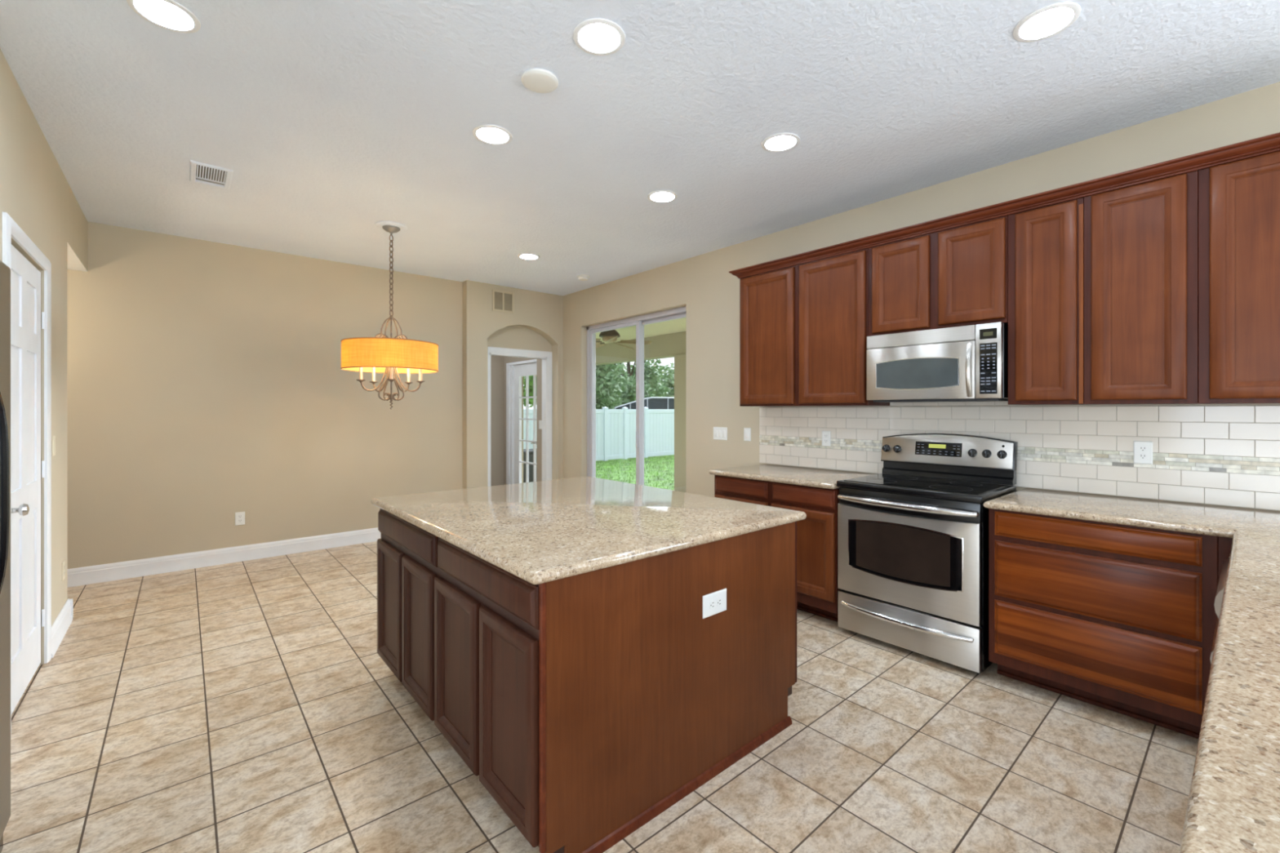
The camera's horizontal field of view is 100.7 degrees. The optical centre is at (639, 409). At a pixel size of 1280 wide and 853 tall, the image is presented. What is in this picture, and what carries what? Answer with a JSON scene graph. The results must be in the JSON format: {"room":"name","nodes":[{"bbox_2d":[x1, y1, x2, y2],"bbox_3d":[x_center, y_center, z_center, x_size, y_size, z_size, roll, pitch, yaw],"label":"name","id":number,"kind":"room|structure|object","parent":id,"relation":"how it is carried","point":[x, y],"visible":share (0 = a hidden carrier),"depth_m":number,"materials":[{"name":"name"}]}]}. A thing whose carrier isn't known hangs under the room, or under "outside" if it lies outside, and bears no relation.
{"room":"kitchen","nodes":[
{"label":"kitchen","id":0,"kind":"room"},
{"bbox_2d":[0,48,87,664],"bbox_3d":[-3.183,-0.055,2.174,0.850,2.850,4.550,0,0,-41],"label":"wall","id":1,"kind":"structure","parent":0,"point":[35,192],"depth_m":3.03,"materials":[{"name":"beige paint"}]},
{"bbox_2d":[2,212,51,734],"bbox_3d":[-2.943,0.275,2.561,0.020,2.190,0.945,0,0,-41],"label":"door frame","id":2,"kind":"structure","parent":1,"relation":"attached to","point":[11,228],"depth_m":2.86,"materials":[{"name":"white paint"}]},
{"bbox_2d":[11,244,44,714],"bbox_3d":[-2.952,0.310,2.562,0.098,2.090,0.792,0,0,-41],"label":"door","id":3,"kind":"structure","parent":1,"relation":"in","point":[25,277],"depth_m":2.54,"materials":[{"name":"white paint"}]},
{"bbox_2d":[52,435,55,456],"bbox_3d":[-3.384,0.209,3.064,0.008,0.116,0.072,0,0,-41],"label":"light switch","id":4,"kind":"object","parent":1,"relation":"attached to","point":[53,437],"visible":1,"depth_m":3.05,"materials":[{"name":"beige plastic"}]},
{"bbox_2d":[51,598,73,657],"bbox_3d":[-2.983,1.302,2.511,0.154,0.137,2.420,0,0,-41],"label":"baseboard","id":5,"kind":"structure","parent":1,"relation":"attached to","point":[60,625],"depth_m":3.19,"materials":[{"name":"white paint"}]},
{"bbox_2d":[62,560,65,581],"bbox_3d":[-3.599,1.005,3.313,0.007,0.116,0.072,0,0,-41],"label":"power outlet","id":6,"kind":"object","parent":1,"relation":"attached to","point":[64,561],"visible":1,"depth_m":3.30,"materials":[{"name":"beige plastic"}]},
{"bbox_2d":[67,243,87,271],"bbox_3d":[-5.030,-1.087,2.948,2.634,0.004,0.963,0,0,-41],"label":"ceiling","id":7,"kind":"structure","parent":0,"point":[74,263],"depth_m":3.91,"materials":[{"name":"white paint"}]},
{"bbox_2d":[67,222,462,568],"bbox_3d":[-4.239,-0.055,4.347,5.660,2.850,0.120,0,0,-41],"label":"wall","id":8,"kind":"structure","parent":0,"point":[207,384],"depth_m":4.77,"materials":[{"name":"beige paint"}]},
{"bbox_2d":[67,527,381,587],"bbox_3d":[-4.057,1.302,4.329,5.912,0.137,0.144,0,0,-41],"label":"baseboard","id":9,"kind":"structure","parent":8,"relation":"attached to","point":[78,576],"depth_m":4.66,"materials":[{"name":"white paint"}]},
{"bbox_2d":[235,511,244,525],"bbox_3d":[-3.618,0.985,4.798,0.072,0.116,0.007,0,0,-41],"label":"power outlet","id":10,"kind":"object","parent":8,"relation":"attached to","point":[239,517],"visible":1,"depth_m":4.80,"materials":[{"name":"white plastic"}]},
{"bbox_2d":[462,280,563,488],"bbox_3d":[-1.568,-0.055,6.571,1.290,2.850,0.240,0,0,-41],"label":"wall","id":11,"kind":"structure","parent":0,"point":[536,322],"depth_m":6.25,"materials":[{"name":"beige paint"}]},
{"bbox_2d":[492,288,514,313],"bbox_3d":[-1.636,-1.295,6.348,0.280,0.254,0.010,0,0,-41],"label":"air vent","id":12,"kind":"object","parent":11,"relation":"in","point":[501,301],"visible":1,"depth_m":6.34,"materials":[{"name":"metal"}]},
{"bbox_2d":[487,346,551,486],"bbox_3d":[-1.542,0.306,6.686,0.944,2.127,0.120,0,0,-41],"label":"door frame","id":13,"kind":"structure","parent":11,"relation":"attached to","point":[490,349],"depth_m":6.91,"materials":[{"name":"white paint"}]},
{"bbox_2d":[490,355,542,485],"bbox_3d":[-2.289,-0.005,7.131,2.050,2.750,1.550,0,0,-41],"label":"wall","id":14,"kind":"structure","parent":0,"point":[498,363],"depth_m":8.06,"materials":[{"name":"beige paint"}]},
{"bbox_2d":[506,359,536,484],"bbox_3d":[-1.650,0.333,7.716,0.118,2.075,1.040,0,0,-41],"label":"door","id":15,"kind":"structure","parent":14,"relation":"in","point":[514,371],"depth_m":7.90,"materials":[{"name":"white paint"}]},
{"bbox_2d":[538,420,542,429],"bbox_3d":[-1.332,0.200,7.079,0.008,0.116,0.072,0,0,-41],"label":"light switch","id":16,"kind":"object","parent":14,"relation":"attached to","point":[540,421],"visible":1,"depth_m":7.07,"materials":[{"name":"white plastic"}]},
{"bbox_2d":[521,376,523,483],"bbox_3d":[-1.709,0.170,8.180,0.200,3.000,1.180,0,0,-41],"label":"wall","id":17,"kind":"structure","parent":0,"point":[522,376],"depth_m":8.52,"materials":[{"name":"beige paint"}]},
{"bbox_2d":[0,541,1198,852],"bbox_3d":[-1.532,1.430,1.584,8.150,0.120,12.800,0,0,-41],"label":"floor","id":18,"kind":"structure","parent":0,"point":[251,706],"depth_m":2.11,"materials":[{"name":"tile"}]},
{"bbox_2d":[0,260,10,852],"bbox_3d":[-2.003,0.458,1.082,0.921,1.825,0.915,0,0,-41],"label":"refrigerator","id":19,"kind":"object","parent":18,"relation":"on","point":[5,271],"visible":1,"depth_m":1.61,"materials":[{"name":"metal"}]},
{"bbox_2d":[377,508,796,852],"bbox_3d":[-0.326,0.930,2.546,1.321,0.880,1.648,0,0,-41],"label":"kitchen island","id":20,"kind":"object","parent":18,"relation":"on","point":[587,706],"visible":0.91,"depth_m":1.82,"materials":[{"name":"brown wood"}]},
{"bbox_2d":[370,476,806,584],"bbox_3d":[-0.323,0.472,2.550,1.378,0.036,1.687,0,0,-41],"label":"island countertop","id":21,"kind":"structure","parent":20,"relation":"on","point":[541,531],"depth_m":2.19,"materials":[{"name":"beige stone"}]},
{"bbox_2d":[702,588,726,618],"bbox_3d":[0.283,0.729,1.997,0.132,0.083,0.007,0,0,-41],"label":"power outlet","id":22,"kind":"object","parent":20,"relation":"attached to","point":[715,602],"visible":1,"depth_m":1.99,"materials":[{"name":"white plastic"}]},
{"bbox_2d":[709,600,715,608],"bbox_3d":[0.270,0.729,1.982,0.027,0.033,0.002,0,0,-41],"label":"socket","id":23,"kind":"object","parent":22,"relation":"attached to","point":[712,602],"depth_m":1.98,"materials":[{"name":"white plastic"}]},
{"bbox_2d":[716,597,721,606],"bbox_3d":[0.300,0.729,2.008,0.027,0.033,0.002,0,0,-41],"label":"socket","id":24,"kind":"object","parent":22,"relation":"attached to","point":[718,599],"depth_m":2.01,"materials":[{"name":"white plastic"}]},
{"bbox_2d":[714,475,839,622],"bbox_3d":[1.142,0.931,3.877,0.703,0.877,1.000,0,0,-41],"label":"base cabinet","id":25,"kind":"object","parent":18,"relation":"on","point":[817,590],"visible":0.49,"depth_m":3.42,"materials":[{"name":"brown wood"}]},
{"bbox_2d":[708,463,873,488],"bbox_3d":[1.124,0.474,3.874,0.712,0.036,1.026,0,0,-41],"label":"countertop","id":26,"kind":"structure","parent":25,"relation":"on","point":[808,477],"depth_m":3.77,"materials":[{"name":"beige stone"}]},
{"bbox_2d":[836,433,1017,673],"bbox_3d":[1.693,0.761,3.163,0.711,1.218,0.786,0,0,-41],"label":"range","id":27,"kind":"object","parent":18,"relation":"on","point":[913,552],"visible":0.99,"depth_m":2.99,"materials":[{"name":"silver metal"}]},
{"bbox_2d":[837,493,982,626],"bbox_3d":[1.461,0.805,2.966,0.100,0.586,0.766,0,0,-41],"label":"oven","id":28,"kind":"object","parent":27,"relation":"in","point":[921,557],"depth_m":2.92,"materials":[{"name":"silver metal"}]},
{"bbox_2d":[836,473,1016,503],"bbox_3d":[1.687,0.455,3.158,0.590,0.035,0.785,0,0,-41],"label":"cooktop","id":29,"kind":"object","parent":27,"relation":"in","point":[952,491],"depth_m":3.04,"materials":[{"name":"black glass"}]},
{"bbox_2d":[988,508,1217,738],"bbox_3d":[2.257,0.931,2.587,0.701,0.877,0.779,0,0,-41],"label":"base cabinet","id":30,"kind":"object","parent":18,"relation":"on","point":[1117,618],"visible":0.76,"depth_m":2.32,"materials":[{"name":"brown wood"}]},
{"bbox_2d":[1209,556,1229,664],"bbox_3d":[2.175,0.884,1.560,0.600,0.772,0.660,0,0,-41],"label":"dishwasher","id":31,"kind":"object","parent":18,"relation":"on","point":[1218,601],"visible":0.17,"depth_m":1.67,"materials":[{"name":"silver metal"}]},
{"bbox_2d":[1217,536,1232,583],"bbox_3d":[2.740,0.931,2.043,0.679,0.877,0.674,0,0,-41],"label":"base cabinet","id":32,"kind":"object","parent":18,"relation":"on","point":[1224,544],"visible":0.02,"depth_m":2.07,"materials":[{"name":"brown wood"}]},
{"bbox_3d":[1.265,0.932,0.723,1.860,0.877,0.602,0,0,-41],"label":"cabinet","id":33,"kind":"object","parent":18,"relation":"on","visible":0},
{"bbox_2d":[983,488,1279,852],"bbox_3d":[1.501,0.474,1.443,3.318,0.036,1.544,0,0,-41],"label":"countertop","id":34,"kind":"structure","parent":33,"relation":"on","point":[1233,803],"depth_m":0.92,"materials":[{"name":"beige stone"}]},
{"bbox_2d":[0,0,1279,296],"bbox_3d":[-0.722,-1.522,0.645,8.150,0.116,10.320,0,0,-41],"label":"ceiling","id":35,"kind":"structure","parent":0,"point":[332,120],"depth_m":2.60,"materials":[{"name":"white paint"}]},
{"bbox_2d":[126,0,200,33],"bbox_3d":[-1.772,-1.476,1.978,0.208,0.006,0.208,0,0,-41],"label":"recessed light","id":36,"kind":"object","parent":35,"relation":"in","point":[170,15],"visible":1,"depth_m":1.98,"materials":[{"name":"white paint"}]},
{"bbox_2d":[189,160,233,189],"bbox_3d":[-2.708,-1.475,3.349,0.204,0.009,0.364,0,0,-41],"label":"ceiling vent","id":37,"kind":"object","parent":35,"relation":"in","point":[205,172],"visible":1,"depth_m":3.33,"materials":[{"name":"white metal"}]},
{"bbox_2d":[340,221,438,408],"bbox_3d":[-2.004,-0.741,4.274,0.711,1.477,0.711,0,0,-41],"label":"chandelier","id":38,"kind":"object","parent":35,"relation":"hanging from","point":[391,356],"visible":1,"depth_m":4.08,"materials":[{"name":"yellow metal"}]},
{"bbox_2d":[472,124,512,145],"bbox_3d":[-0.793,-1.476,2.856,0.208,0.006,0.208,0,0,-41],"label":"recessed light","id":39,"kind":"object","parent":35,"relation":"in","point":[494,135],"visible":1,"depth_m":2.85,"materials":[{"name":"white paint"}]},
{"bbox_2d":[517,253,539,259],"bbox_3d":[-1.072,-1.476,5.124,0.208,0.006,0.208,0,0,-41],"label":"recessed light","id":40,"kind":"object","parent":35,"relation":"in","point":[526,255],"visible":1,"depth_m":5.11,"materials":[{"name":"white paint"}]},
{"bbox_2d":[576,274,589,280],"bbox_3d":[-0.629,-1.458,5.876,0.144,0.043,0.143,0,0,-41],"label":"smoke detector","id":41,"kind":"object","parent":35,"relation":"attached to","point":[581,277],"visible":1,"depth_m":5.83,"materials":[{"name":"white plastic"}]},
{"bbox_2d":[573,17,625,55],"bbox_3d":[-0.162,-1.476,2.108,0.208,0.006,0.208,0,0,-41],"label":"recessed light","id":42,"kind":"object","parent":35,"relation":"in","point":[596,36],"visible":1,"depth_m":2.10,"materials":[{"name":"white paint"}]},
{"bbox_2d":[647,190,677,202],"bbox_3d":[0.156,-1.476,3.680,0.208,0.006,0.208,0,0,-41],"label":"recessed light","id":43,"kind":"object","parent":35,"relation":"in","point":[660,196],"visible":1,"depth_m":3.67,"materials":[{"name":"white paint"}]},
{"bbox_2d":[761,133,799,151],"bbox_3d":[0.779,-1.476,2.937,0.208,0.006,0.208,0,0,-41],"label":"recessed light","id":44,"kind":"object","parent":35,"relation":"in","point":[780,142],"visible":1,"depth_m":2.93,"materials":[{"name":"white paint"}]},
{"bbox_2d":[1013,1,1080,42],"bbox_3d":[1.552,-1.476,2.028,0.208,0.006,0.208,0,0,-41],"label":"recessed light","id":45,"kind":"object","parent":35,"relation":"in","point":[1046,22],"visible":1,"depth_m":2.02,"materials":[{"name":"white paint"}]},
{"bbox_2d":[595,317,685,343],"bbox_3d":[1.354,-1.410,6.583,2.750,0.140,12.200,0,0,-41],"label":"ceiling","id":46,"kind":"structure","parent":0,"point":[676,326],"depth_m":8.94,"materials":[{"name":"paint"}]},
{"bbox_2d":[595,329,652,349],"bbox_3d":[-0.506,-1.166,8.309,1.289,0.348,1.240,0,0,-41],"label":"ceiling fan","id":47,"kind":"object","parent":46,"relation":"hanging from","point":[611,335],"visible":0.63,"depth_m":8.19,"materials":[{"name":"brown metal"}]},
{"bbox_2d":[624,361,674,397],"bbox_3d":[1.326,-0.404,36.724,6.190,5.759,6.279,0,0,17],"label":"tree","id":48,"kind":"object","parent":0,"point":[668,380],"visible":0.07,"depth_m":35.91,"materials":[{"name":"green plant"}]},
{"bbox_2d":[563,81,1279,511],"bbox_3d":[2.216,-0.055,3.325,0.200,2.850,10.540,0,0,-41],"label":"wall","id":49,"kind":"structure","parent":0,"point":[704,284],"depth_m":4.68,"materials":[{"name":"beige paint"}]},
{"bbox_2d":[586,306,685,485],"bbox_3d":[-0.041,0.166,5.983,0.126,2.409,1.805,0,0,-41],"label":"door","id":50,"kind":"structure","parent":49,"relation":"in","point":[639,322],"depth_m":5.94,"materials":[{"name":"white metal"}]},
{"bbox_2d":[713,426,727,439],"bbox_3d":[0.736,0.220,4.881,0.008,0.116,0.164,0,0,-41],"label":"light switch","id":51,"kind":"object","parent":49,"relation":"attached to","point":[719,433],"visible":1,"depth_m":4.88,"materials":[{"name":"white plastic"}]},
{"bbox_2d":[743,427,751,441],"bbox_3d":[0.938,0.217,4.646,0.008,0.116,0.072,0,0,-41],"label":"light switch","id":52,"kind":"object","parent":49,"relation":"attached to","point":[747,431],"visible":1,"depth_m":4.64,"materials":[{"name":"white plastic"}]},
{"bbox_2d":[739,248,889,406],"bbox_3d":[1.271,-0.551,4.004,0.343,1.047,1.066,0,0,-41],"label":"upper cabinet","id":53,"kind":"object","parent":49,"relation":"attached to","point":[804,327],"visible":0.97,"depth_m":3.83,"materials":[{"name":"brown wood"}]},
{"bbox_2d":[728,132,1279,278],"bbox_3d":[1.898,-1.096,3.247,0.381,0.057,3.157,0,0,-41],"label":"crown molding","id":54,"kind":"structure","parent":53,"relation":"attached to","point":[1269,144],"depth_m":2.74,"materials":[{"name":"brown wood"}]},
{"bbox_2d":[868,215,1008,336],"bbox_3d":[1.875,-0.777,3.304,0.343,0.595,0.781,0,0,-41],"label":"upper cabinet","id":55,"kind":"object","parent":49,"relation":"attached to","point":[957,276],"visible":0.88,"depth_m":3.15,"materials":[{"name":"brown wood"}]},
{"bbox_2d":[866,321,1008,402],"bbox_3d":[1.841,-0.263,3.266,0.429,0.426,0.750,0,0,-41],"label":"microwave","id":56,"kind":"object","parent":55,"relation":"attached to","point":[964,363],"visible":0.96,"depth_m":3.10,"materials":[{"name":"silver metal"}]},
{"bbox_2d":[759,401,1279,511],"bbox_3d":[2.132,0.197,3.261,0.009,0.517,3.392,0,0,-41],"label":"backsplash","id":57,"kind":"structure","parent":49,"relation":"attached to","point":[1226,455],"depth_m":2.89,"materials":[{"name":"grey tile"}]},
{"bbox_2d":[822,431,831,446],"bbox_3d":[1.427,0.221,4.065,0.007,0.116,0.072,0,0,-41],"label":"power outlet","id":58,"kind":"object","parent":57,"relation":"attached to","point":[826,435],"visible":1,"depth_m":4.06,"materials":[{"name":"white plastic"}]},
{"bbox_2d":[1133,440,1152,464],"bbox_3d":[2.583,0.220,2.724,0.007,0.116,0.072,0,0,-41],"label":"power outlet","id":59,"kind":"object","parent":57,"relation":"attached to","point":[1143,451],"visible":1,"depth_m":2.72,"materials":[{"name":"white plastic"}]},
{"bbox_2d":[1138,445,1146,451],"bbox_3d":[2.582,0.201,2.723,0.002,0.027,0.033,0,0,-41],"label":"socket","id":60,"kind":"object","parent":59,"relation":"attached to","point":[1141,448],"depth_m":2.72,"materials":[{"name":"white plastic"}]},
{"bbox_2d":[1138,453,1147,458],"bbox_3d":[2.582,0.239,2.723,0.002,0.027,0.033,0,0,-41],"label":"socket","id":61,"kind":"object","parent":59,"relation":"attached to","point":[1140,455],"depth_m":2.72,"materials":[{"name":"white plastic"}]},
{"bbox_2d":[1008,197,1094,404],"bbox_3d":[2.236,-0.551,2.885,0.343,1.047,0.323,0,0,-41],"label":"upper cabinet","id":62,"kind":"object","parent":49,"relation":"attached to","point":[1046,244],"visible":0.94,"depth_m":2.77,"materials":[{"name":"brown wood"}]},
{"bbox_2d":[1084,170,1200,404],"bbox_3d":[2.471,-0.551,2.612,0.343,1.047,0.396,0,0,-41],"label":"upper cabinet","id":63,"kind":"object","parent":49,"relation":"attached to","point":[1141,240],"visible":0.91,"depth_m":2.50,"materials":[{"name":"brown wood"}]},
{"bbox_2d":[1198,151,1279,404],"bbox_3d":[2.772,-0.551,2.263,0.343,1.047,0.524,0,0,-41],"label":"upper cabinet","id":64,"kind":"object","parent":49,"relation":"attached to","point":[1239,201],"visible":1,"depth_m":2.27,"materials":[{"name":"brown wood"}]},
{"label":"outside","id":65,"kind":"structure","parent":0,"visible":0},
{"bbox_2d":[595,454,674,490],"bbox_3d":[1.440,1.770,24.355,46.000,0.200,55.000,0,0,-41],"label":"lawn","id":66,"kind":"structure","parent":65,"point":[666,486],"depth_m":14.36,"materials":[{"name":"green plant"}]},
{"bbox_2d":[523,448,533,482],"bbox_3d":[-2.457,1.285,11.880,1.460,0.770,0.660,0,0,-41],"label":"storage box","id":67,"kind":"object","parent":66,"relation":"on","point":[531,451],"visible":0.05,"depth_m":11.54,"materials":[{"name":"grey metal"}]},
{"bbox_2d":[523,375,533,407],"bbox_3d":[-3.139,-0.744,18.497,2.345,4.854,2.718,0,0,19],"label":"tree","id":68,"kind":"object","parent":66,"relation":"on","point":[531,377],"visible":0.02,"depth_m":18.23,"materials":[{"name":"green plant"}]},
{"bbox_2d":[523,406,674,461],"bbox_3d":[-1.173,0.785,17.280,12.556,1.770,0.156,0,0,-41],"label":"vinyl fence","id":69,"kind":"object","parent":66,"relation":"on","point":[615,428],"visible":0.29,"depth_m":17.91,"materials":[{"name":"white plastic"}]},
{"bbox_2d":[595,363,630,408],"bbox_3d":[-2.516,-1.597,23.532,3.793,6.553,4.076,0,0,-41],"label":"tree","id":70,"kind":"object","parent":66,"relation":"on","point":[606,383],"visible":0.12,"depth_m":22.63,"materials":[{"name":"green plant"}]},
{"bbox_2d":[595,359,668,408],"bbox_3d":[-0.609,-1.734,28.354,4.702,6.826,4.685,0,0,-10],"label":"tree","id":71,"kind":"object","parent":66,"relation":"on","point":[651,380],"visible":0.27,"depth_m":28.68,"materials":[{"name":"green plant"}]},
{"bbox_2d":[613,396,674,408],"bbox_3d":[2.178,0.557,23.040,8.660,2.231,0.096,0,0,-41],"label":"pool enclosure","id":72,"kind":"object","parent":66,"relation":"on","point":[652,402],"visible":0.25,"depth_m":21.74,"materials":[{"name":"white metal"}]},
{"bbox_2d":[674,353,685,492],"bbox_3d":[0.893,0.360,9.107,0.350,2.620,0.525,0,0,-41],"label":"column","id":73,"kind":"structure","parent":66,"relation":"on","point":[679,359],"depth_m":9.07,"materials":[{"name":"beige paint"}]},
{"bbox_2d":[595,331,685,365],"bbox_3d":[2.338,-1.145,7.432,0.250,0.390,12.200,0,0,-41],"label":"beam","id":74,"kind":"structure","parent":73,"relation":"on","point":[668,345],"depth_m":9.78,"materials":[{"name":"beige paint"}]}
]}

